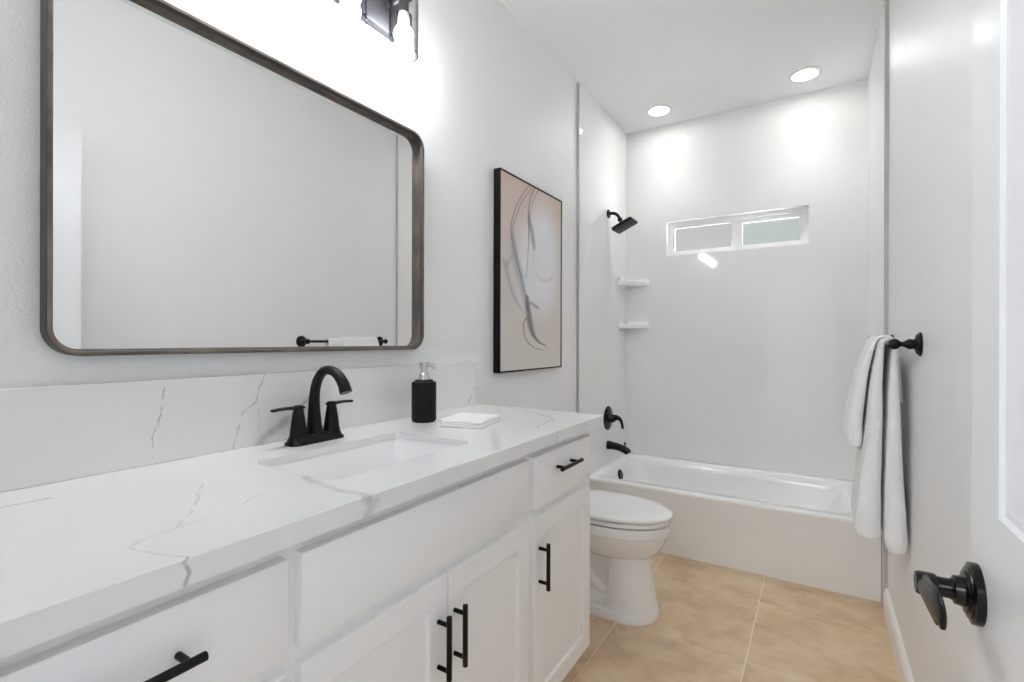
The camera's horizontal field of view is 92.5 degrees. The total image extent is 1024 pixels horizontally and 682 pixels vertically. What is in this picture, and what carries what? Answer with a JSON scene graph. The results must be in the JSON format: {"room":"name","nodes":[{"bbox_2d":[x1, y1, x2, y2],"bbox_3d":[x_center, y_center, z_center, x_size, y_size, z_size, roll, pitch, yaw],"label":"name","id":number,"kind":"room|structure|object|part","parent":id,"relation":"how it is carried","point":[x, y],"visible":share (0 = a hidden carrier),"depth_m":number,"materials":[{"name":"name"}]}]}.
{"room":"bathroom","nodes":[
{"label":"bathroom","id":0,"kind":"room"},
{"bbox_2d":[0,0,625,472],"bbox_3d":[-0.101,-0.183,2.259,0.112,2.752,3.686,0,0,32],"label":"wall","id":1,"kind":"structure","parent":0,"point":[481,94],"depth_m":1.95,"materials":[{"name":"white paint"}]},
{"bbox_2d":[40,0,423,355],"bbox_3d":[-0.600,-0.355,1.342,0.034,0.768,1.020,0,0,32],"label":"wall mirror","id":2,"kind":"object","parent":1,"relation":"attached to","point":[202,192],"visible":1,"depth_m":1.15,"materials":[{"name":"brown mirror"}]},
{"bbox_2d":[0,361,475,491],"bbox_3d":[-0.595,0.176,1.367,0.020,0.182,1.646,0,0,32],"label":"backsplash","id":3,"kind":"structure","parent":1,"relation":"attached to","point":[52,433],"depth_m":1.09,"materials":[{"name":"stone"}]},
{"bbox_2d":[333,0,417,62],"bbox_3d":[-0.542,-1.036,1.326,0.146,0.225,0.865,0,0,32],"label":"vanity light","id":4,"kind":"object","parent":1,"relation":"attached to","point":[392,19],"visible":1,"depth_m":1.57,"materials":[{"name":"white glass"}]},
{"bbox_3d":[-0.463,-0.987,1.402,0.061,0.056,0.061,0,0,32],"label":"bulb","id":5,"kind":"part","parent":4,"relation":"part of","materials":[{"name":"white glass"}]},
{"bbox_3d":[-0.367,-1.104,1.595,0.100,0.089,0.060,0,0,32],"label":"arm","id":6,"kind":"part","parent":4,"relation":"part of","materials":[{"name":"brown metal"}]},
{"bbox_3d":[-0.350,-1.018,1.584,0.093,0.188,0.093,0,0,32],"label":"lamp shade","id":7,"kind":"part","parent":4,"relation":"part of","materials":[{"name":"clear glass"}]},
{"bbox_3d":[-0.350,-0.987,1.584,0.061,0.056,0.061,0,0,32],"label":"bulb","id":8,"kind":"part","parent":4,"relation":"part of","materials":[{"name":"white glass"}]},
{"bbox_2d":[493,167,561,372],"bbox_3d":[0.096,-0.315,2.457,0.035,0.918,0.622,0,0,32],"label":"framed picture","id":9,"kind":"object","parent":1,"relation":"attached to","point":[527,240],"visible":1,"depth_m":2.38,"materials":[{"name":"black"}]},
{"bbox_2d":[576,83,579,412],"bbox_3d":[0.399,-0.182,2.962,0.016,2.752,0.007,0,0,32],"label":"trim","id":10,"kind":"structure","parent":1,"relation":"attached to","point":[578,84],"depth_m":2.96,"materials":[{"name":"grey metal"}]},
{"bbox_2d":[603,406,623,429],"bbox_3d":[0.708,0.530,3.347,0.114,0.164,0.164,0,0,32],"label":"shower valve","id":11,"kind":"object","parent":1,"relation":"attached to","point":[609,417],"visible":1,"depth_m":3.33,"materials":[{"name":"black metal"}]},
{"bbox_3d":[0.721,0.550,3.339,0.083,0.093,0.044,0,0,32],"label":"lever","id":12,"kind":"part","parent":11,"relation":"part of","materials":[{"name":"black metal"}]},
{"bbox_2d":[606,441,630,454],"bbox_3d":[0.730,0.726,3.333,0.165,0.082,0.061,0,0,32],"label":"tub spout","id":13,"kind":"object","parent":1,"relation":"attached to","point":[609,445],"visible":1,"depth_m":3.32,"materials":[{"name":"black metal"}]},
{"bbox_2d":[607,210,637,233],"bbox_3d":[0.743,-0.823,3.326,0.187,0.161,0.150,0,0,32],"label":"shower","id":14,"kind":"object","parent":1,"relation":"attached to","point":[623,225],"visible":1,"depth_m":3.31,"materials":[{"name":"black metal"}]},
{"bbox_3d":[0.708,-0.846,3.348,0.096,0.081,0.034,0,0,32],"label":"arm","id":15,"kind":"part","parent":14,"relation":"part of","materials":[{"name":"black metal"}]},
{"bbox_3d":[0.762,-0.782,3.315,0.142,0.078,0.150,0,0,32],"label":"spray plate","id":16,"kind":"part","parent":14,"relation":"part of","materials":[{"name":"black metal"}]},
{"bbox_2d":[500,0,882,133],"bbox_3d":[-0.323,-1.608,0.207,3.900,0.100,7.406,0,0,32],"label":"ceiling","id":17,"kind":"structure","parent":0,"point":[698,58],"depth_m":2.60,"materials":[{"name":"white paint"}]},
{"bbox_2d":[646,104,672,116],"bbox_3d":[0.991,-1.552,3.303,0.174,0.008,0.174,0,0,32],"label":"recessed light","id":18,"kind":"object","parent":17,"relation":"in","point":[657,110],"visible":1,"depth_m":3.29,"materials":[{"name":"white paint"}]},
{"bbox_2d":[788,66,822,82],"bbox_3d":[1.706,-1.550,2.854,0.174,0.008,0.174,0,0,32],"label":"recessed light","id":19,"kind":"object","parent":17,"relation":"in","point":[807,73],"visible":1,"depth_m":2.84,"materials":[{"name":"white paint"}]},
{"bbox_2d":[562,552,899,681],"bbox_3d":[0.548,1.245,1.806,1.700,0.100,3.766,0,0,32],"label":"floor","id":20,"kind":"structure","parent":0,"point":[715,623],"depth_m":1.98,"materials":[{"name":"beige tile"}]},
{"bbox_2d":[0,430,589,681],"bbox_3d":[-0.355,0.748,1.212,0.588,0.890,1.637,0,0,32],"label":"vanity cabinet","id":21,"kind":"object","parent":20,"relation":"on","point":[484,576],"visible":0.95,"depth_m":0.95,"materials":[{"name":"white paint"}]},
{"bbox_3d":[-0.457,0.407,0.580,0.022,0.149,0.406,0,0,32],"label":"drawer","id":22,"kind":"part","parent":21,"relation":"part of","materials":[{"name":"white paint"}]},
{"bbox_3d":[-0.430,0.396,0.568,0.036,0.012,0.134,0,0,32],"label":"bar pull","id":23,"kind":"part","parent":21,"relation":"part of","materials":[{"name":"black metal"}]},
{"bbox_3d":[-0.457,0.791,0.579,0.020,0.569,0.406,0,0,32],"label":"door","id":24,"kind":"part","parent":21,"relation":"part of","materials":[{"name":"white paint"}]},
{"bbox_2d":[0,404,602,658],"bbox_3d":[-0.354,0.285,1.228,0.577,0.035,1.670,0,0,32],"label":"countertop","id":25,"kind":"structure","parent":21,"relation":"on","point":[77,553],"depth_m":0.78,"materials":[{"name":"stone"}]},
{"bbox_2d":[270,366,352,446],"bbox_3d":[-0.524,0.166,1.301,0.193,0.203,0.194,0,0,-17],"label":"faucet","id":26,"kind":"object","parent":25,"relation":"on","point":[300,434],"visible":1,"depth_m":1.29,"materials":[{"name":"black metal"}]},
{"bbox_3d":[-0.569,0.172,1.243,0.025,0.010,0.085,0,0,32],"label":"lever","id":27,"kind":"part","parent":26,"relation":"part of","materials":[{"name":"black metal"}]},
{"bbox_3d":[-0.553,0.206,1.268,0.046,0.080,0.046,0,0,32],"label":"handle","id":28,"kind":"part","parent":26,"relation":"part of","materials":[{"name":"black metal"}]},
{"bbox_3d":[-0.526,0.256,1.312,0.055,0.023,0.162,0,0,32],"label":"plate","id":29,"kind":"part","parent":26,"relation":"part of","materials":[{"name":"black metal"}]},
{"bbox_3d":[-0.479,0.157,1.282,0.164,0.185,0.041,0,0,32],"label":"spout","id":30,"kind":"part","parent":26,"relation":"part of","materials":[{"name":"black metal"}]},
{"bbox_3d":[-0.499,0.206,1.355,0.046,0.080,0.046,0,0,32],"label":"handle","id":31,"kind":"part","parent":26,"relation":"part of","materials":[{"name":"black metal"}]},
{"bbox_3d":[-0.483,0.172,1.381,0.025,0.010,0.085,0,0,32],"label":"lever","id":32,"kind":"part","parent":26,"relation":"part of","materials":[{"name":"black metal"}]},
{"bbox_2d":[272,438,454,479],"bbox_3d":[-0.339,0.369,1.193,0.326,0.167,0.494,0,0,32],"label":"undermount sink","id":33,"kind":"object","parent":25,"relation":"in","point":[338,465],"visible":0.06,"depth_m":1.33,"materials":[{"name":"white ceramic"}]},
{"bbox_2d":[411,362,435,422],"bbox_3d":[-0.294,0.169,1.636,0.082,0.197,0.082,0,0,32],"label":"soap dispenser","id":34,"kind":"object","parent":25,"relation":"on","point":[423,389],"visible":1,"depth_m":1.60,"materials":[{"name":"black plastic"}]},
{"bbox_2d":[438,412,499,428],"bbox_3d":[-0.136,0.256,1.590,0.154,0.022,0.171,0,0,19],"label":"folded washcloth","id":35,"kind":"object","parent":25,"relation":"on","point":[462,419],"visible":1,"depth_m":1.54,"materials":[{"name":"white fabric"}]},
{"bbox_3d":[-0.243,0.791,0.923,0.020,0.569,0.356,0,0,32],"label":"door","id":36,"kind":"part","parent":21,"relation":"part of","materials":[{"name":"white paint"}]},
{"bbox_3d":[-0.141,0.645,1.032,0.036,0.134,0.012,0,0,32],"label":"bar pull","id":37,"kind":"part","parent":21,"relation":"part of","materials":[{"name":"black metal"}]},
{"bbox_3d":[-0.112,0.645,1.079,0.036,0.134,0.012,0,0,32],"label":"bar pull","id":38,"kind":"part","parent":21,"relation":"part of","materials":[{"name":"black metal"}]},
{"bbox_3d":[-0.053,0.791,1.227,0.020,0.569,0.354,0,0,32],"label":"door","id":39,"kind":"part","parent":21,"relation":"part of","materials":[{"name":"white paint"}]},
{"bbox_3d":[0.094,0.648,1.410,0.036,0.134,0.012,0,0,32],"label":"bar pull","id":40,"kind":"part","parent":21,"relation":"part of","materials":[{"name":"black metal"}]},
{"bbox_3d":[0.163,0.407,1.573,0.022,0.149,0.400,0,0,32],"label":"drawer","id":41,"kind":"part","parent":21,"relation":"part of","materials":[{"name":"white paint"}]},
{"bbox_3d":[0.163,0.791,1.573,0.020,0.569,0.400,0,0,32],"label":"door","id":42,"kind":"part","parent":21,"relation":"part of","materials":[{"name":"white paint"}]},
{"bbox_3d":[0.180,0.388,1.547,0.036,0.012,0.150,0,0,32],"label":"bar pull","id":43,"kind":"part","parent":21,"relation":"part of","materials":[{"name":"black metal"}]},
{"bbox_2d":[590,490,672,625],"bbox_3d":[0.385,0.808,2.278,0.705,0.771,0.450,0,0,32],"label":"toilet","id":44,"kind":"object","parent":20,"relation":"on","point":[627,530],"visible":0.56,"depth_m":2.09,"materials":[{"name":"white ceramic"}]},
{"bbox_3d":[0.471,0.774,2.224,0.481,0.018,0.352,0,0,32],"label":"seat","id":45,"kind":"part","parent":44,"relation":"part of","materials":[{"name":"white plastic"}]},
{"bbox_3d":[0.473,0.750,2.223,0.496,0.024,0.368,0,0,32],"label":"lid","id":46,"kind":"part","parent":44,"relation":"part of","materials":[{"name":"white ceramic"}]},
{"bbox_2d":[590,453,880,601],"bbox_3d":[1.272,1.016,2.965,1.475,0.359,0.791,0,0,32],"label":"bathtub","id":47,"kind":"object","parent":20,"relation":"on","point":[791,527],"visible":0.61,"depth_m":2.62,"materials":[{"name":"white ceramic"}]},
{"bbox_3d":[0.733,0.904,3.307,0.024,0.072,0.072,0,0,32],"label":"overflow plate","id":48,"kind":"part","parent":47,"relation":"part of","materials":[{"name":"black metal"}]},
{"bbox_2d":[626,79,867,480],"bbox_3d":[1.516,-0.180,3.352,1.500,2.752,0.120,0,0,32],"label":"wall","id":49,"kind":"structure","parent":0,"point":[748,358],"depth_m":3.24,"materials":[{"name":"white"}]},
{"bbox_2d":[618,321,648,328],"bbox_3d":[0.886,-0.115,3.569,0.178,0.054,0.178,0,0,32],"label":"corner shelf","id":50,"kind":"object","parent":49,"relation":"attached to","point":[622,325],"visible":1,"depth_m":3.56,"materials":[{"name":"white plastic"}]},
{"bbox_2d":[618,278,649,286],"bbox_3d":[0.887,-0.431,3.568,0.178,0.054,0.178,0,0,32],"label":"corner shelf","id":51,"kind":"object","parent":49,"relation":"attached to","point":[621,282],"visible":1,"depth_m":3.56,"materials":[{"name":"white plastic"}]},
{"bbox_2d":[669,207,808,255],"bbox_3d":[1.528,-0.732,3.368,0.875,0.244,0.050,0,0,32],"label":"window","id":52,"kind":"structure","parent":49,"relation":"in","point":[787,227],"depth_m":3.35,"materials":[{"name":"white plastic"}]},
{"bbox_3d":[1.349,-0.731,3.471,0.382,0.170,0.006,0,0,32],"label":"frosted pane","id":53,"kind":"part","parent":52,"relation":"part of","materials":[{"name":"grey glass"}]},
{"bbox_3d":[1.351,-0.732,3.470,0.427,0.208,0.020,0,0,32],"label":"sliding sash","id":54,"kind":"part","parent":52,"relation":"part of","materials":[{"name":"white plastic"}]},
{"bbox_3d":[1.710,-0.731,3.270,0.423,0.208,0.020,0,0,32],"label":"fixed sash","id":55,"kind":"part","parent":52,"relation":"part of","materials":[{"name":"white plastic"}]},
{"bbox_3d":[1.720,-0.728,3.265,0.340,0.154,0.006,0,0,32],"label":"frosted pane","id":56,"kind":"part","parent":52,"relation":"part of","materials":[{"name":"grey glass"}]},
{"bbox_2d":[867,0,972,681],"bbox_3d":[1.246,-0.179,1.419,0.112,2.752,3.686,0,0,32],"label":"wall","id":57,"kind":"structure","parent":0,"point":[930,250],"depth_m":1.36,"materials":[{"name":"white paint"}]},
{"bbox_2d":[883,0,888,599],"bbox_3d":[1.644,-0.179,2.155,0.016,2.752,0.007,0,0,32],"label":"trim","id":58,"kind":"structure","parent":57,"relation":"attached to","point":[886,2],"depth_m":2.15,"materials":[{"name":"grey metal"}]},
{"bbox_2d":[883,587,913,681],"bbox_3d":[0.936,1.137,1.024,0.014,0.118,2.659,0,0,32],"label":"baseboard","id":59,"kind":"structure","parent":57,"relation":"attached to","point":[900,656],"depth_m":1.82,"materials":[{"name":"white paint"}]},
{"bbox_2d":[885,332,922,355],"bbox_3d":[1.358,0.010,1.758,0.079,0.072,0.712,0,0,32],"label":"towel bar","id":60,"kind":"object","parent":57,"relation":"attached to","point":[916,343],"visible":0.65,"depth_m":1.47,"materials":[{"name":"black metal"}]},
{"bbox_2d":[851,338,907,553],"bbox_3d":[1.326,0.347,1.784,0.148,0.715,0.371,0,0,32],"label":"bath towel","id":61,"kind":"object","parent":60,"relation":"hanging from","point":[878,506],"visible":0.8,"depth_m":1.64,"materials":[{"name":"white fabric"}]},
{"bbox_2d":[844,335,902,445],"bbox_3d":[1.350,0.177,1.845,0.160,0.398,0.300,0,0,32],"label":"hand towel","id":62,"kind":"object","parent":61,"relation":"on","point":[853,416],"visible":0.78,"depth_m":1.75,"materials":[{"name":"white fabric"}]},
{"bbox_3d":[-0.350,-0.182,0.171,3.900,2.752,0.120,0,0,32],"label":"wall","id":63,"kind":"structure","parent":0,"visible":0},
{"bbox_2d":[913,0,1023,681],"bbox_3d":[0.339,0.159,0.271,0.092,2.048,0.758,0,0,32],"label":"door","id":64,"kind":"structure","parent":63,"relation":"in","point":[989,589],"depth_m":0.50,"materials":[{"name":"white paint"}]},
{"bbox_3d":[0.470,0.284,0.548,0.022,0.039,0.108,0,0,32],"label":"lever","id":65,"kind":"part","parent":64,"relation":"part of","materials":[{"name":"black metal"}]}
]}

